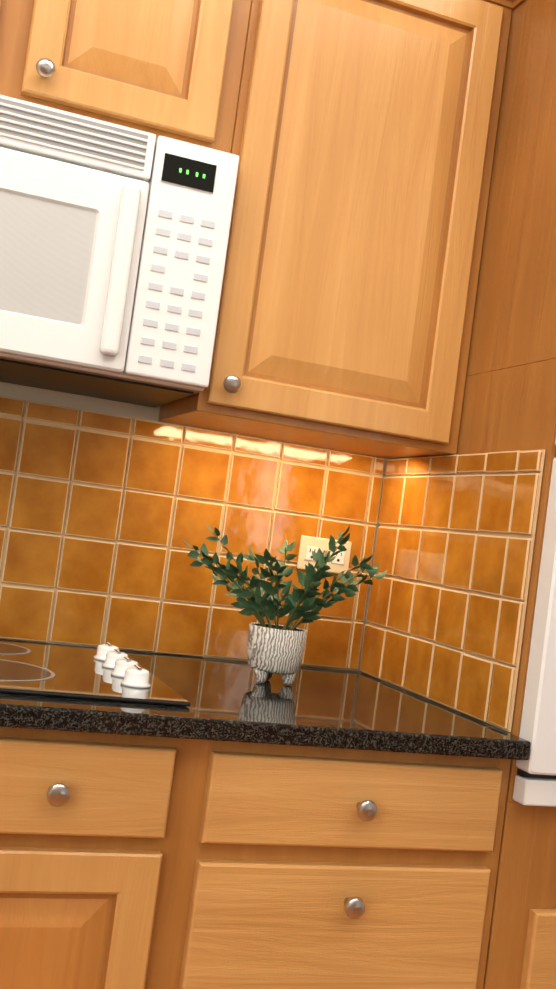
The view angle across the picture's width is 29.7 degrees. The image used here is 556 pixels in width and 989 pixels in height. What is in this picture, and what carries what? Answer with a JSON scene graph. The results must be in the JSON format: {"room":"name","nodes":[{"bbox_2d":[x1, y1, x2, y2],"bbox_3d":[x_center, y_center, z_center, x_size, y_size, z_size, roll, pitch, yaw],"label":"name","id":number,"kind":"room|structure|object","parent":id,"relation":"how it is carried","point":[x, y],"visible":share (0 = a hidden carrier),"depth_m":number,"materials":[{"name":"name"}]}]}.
{"room":"kitchen","nodes":[
{"label":"kitchen","id":0,"kind":"room"},
{"bbox_2d":[0,382,388,671],"bbox_3d":[-0.495,-0.166,2.131,3.012,2.720,0.240,8,-2,-19],"label":"wall","id":1,"kind":"structure","parent":0,"point":[75,401],"depth_m":2.05,"materials":[{"name":"orange tile"}]},
{"bbox_2d":[0,0,263,171],"bbox_3d":[-0.457,-0.839,1.840,0.758,0.440,0.322,8,-2,-19],"label":"upper cabinet","id":2,"kind":"object","parent":1,"relation":"attached to","point":[182,70],"depth_m":1.75,"materials":[{"name":"brown wood"}]},
{"bbox_2d":[0,95,238,407],"bbox_3d":[-0.499,-0.419,1.784,0.752,0.401,0.403,8,-2,-19],"label":"microwave","id":3,"kind":"object","parent":2,"relation":"attached to","point":[113,243],"visible":1,"depth_m":1.67,"materials":[{"name":"white plastic"}]},
{"bbox_2d":[0,396,544,731],"bbox_3d":[-0.734,-0.001,1.573,2.240,0.456,0.653,8,-2,-19],"label":"backsplash","id":4,"kind":"structure","parent":1,"relation":"attached to","point":[103,516],"depth_m":2.05,"materials":[{"name":"brown tile"}]},
{"bbox_2d":[297,535,351,573],"bbox_3d":[0.098,0.127,2.190,0.115,0.070,0.009,8,-2,-19],"label":"electrical outlet","id":5,"kind":"object","parent":4,"relation":"attached to","point":[339,563],"visible":0.6,"depth_m":2.19,"materials":[{"name":"beige plastic"}]},
{"bbox_2d":[158,0,511,458],"bbox_3d":[0.108,-0.540,2.038,0.508,0.868,0.322,8,-2,-19],"label":"upper cabinet","id":6,"kind":"object","parent":1,"relation":"attached to","point":[358,137],"depth_m":1.89,"materials":[{"name":"brown wood"}]},
{"bbox_2d":[485,0,524,9],"bbox_3d":[-0.179,-1.055,1.596,3.008,0.057,0.359,8,-2,-19],"label":"crown molding","id":7,"kind":"structure","parent":6,"relation":"attached to","point":[512,4],"depth_m":1.99,"materials":[{"name":"brown wood"}]},
{"bbox_3d":[0.511,1.260,-0.613,6.900,0.060,6.100,8,-2,-19],"label":"floor","id":8,"kind":"structure","parent":0,"visible":0},
{"bbox_2d":[0,727,211,988],"bbox_3d":[-0.624,0.724,1.629,0.748,0.884,0.627,8,-2,-19],"label":"base cabinet","id":9,"kind":"object","parent":8,"relation":"on","point":[135,862],"depth_m":1.43,"materials":[{"name":"brown wood"}]},
{"bbox_2d":[0,639,530,759],"bbox_3d":[-0.766,0.240,1.561,2.241,0.030,0.657,8,-2,-19],"label":"countertop","id":10,"kind":"structure","parent":9,"relation":"on","point":[231,700],"depth_m":1.58,"materials":[{"name":"black stone"}]},
{"bbox_2d":[0,641,190,705],"bbox_3d":[-0.555,0.237,1.631,0.748,0.035,0.500,8,-2,-19],"label":"cooktop","id":11,"kind":"object","parent":10,"relation":"in","point":[107,671],"visible":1,"depth_m":1.61,"materials":[{"name":"black glass"}]},
{"bbox_2d":[183,524,388,684],"bbox_3d":[0.016,0.190,1.882,0.402,0.298,0.301,8,-2,-19],"label":"potted plant","id":12,"kind":"object","parent":10,"relation":"on","point":[276,648],"visible":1,"depth_m":1.85,"materials":[{"name":"green plant"}]},
{"bbox_2d":[176,740,510,988],"bbox_3d":[-0.028,0.811,1.836,0.524,0.884,0.627,8,-2,-19],"label":"base cabinet","id":13,"kind":"object","parent":8,"relation":"on","point":[314,867],"depth_m":1.55,"materials":[{"name":"brown wood"}]},
{"bbox_2d":[362,0,555,988],"bbox_3d":[0.668,0.227,2.057,0.756,2.240,0.660,8,-2,-19],"label":"tall cabinet","id":14,"kind":"object","parent":8,"relation":"on","point":[509,400],"visible":0.4,"depth_m":1.81,"materials":[{"name":"brown wood"}]},
{"bbox_2d":[513,440,555,806],"bbox_3d":[0.682,0.183,2.034,0.748,0.706,0.659,8,-2,-19],"label":"wall oven","id":15,"kind":"object","parent":14,"relation":"in","point":[535,782],"visible":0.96,"depth_m":1.64,"materials":[{"name":"white metal"}]}
]}

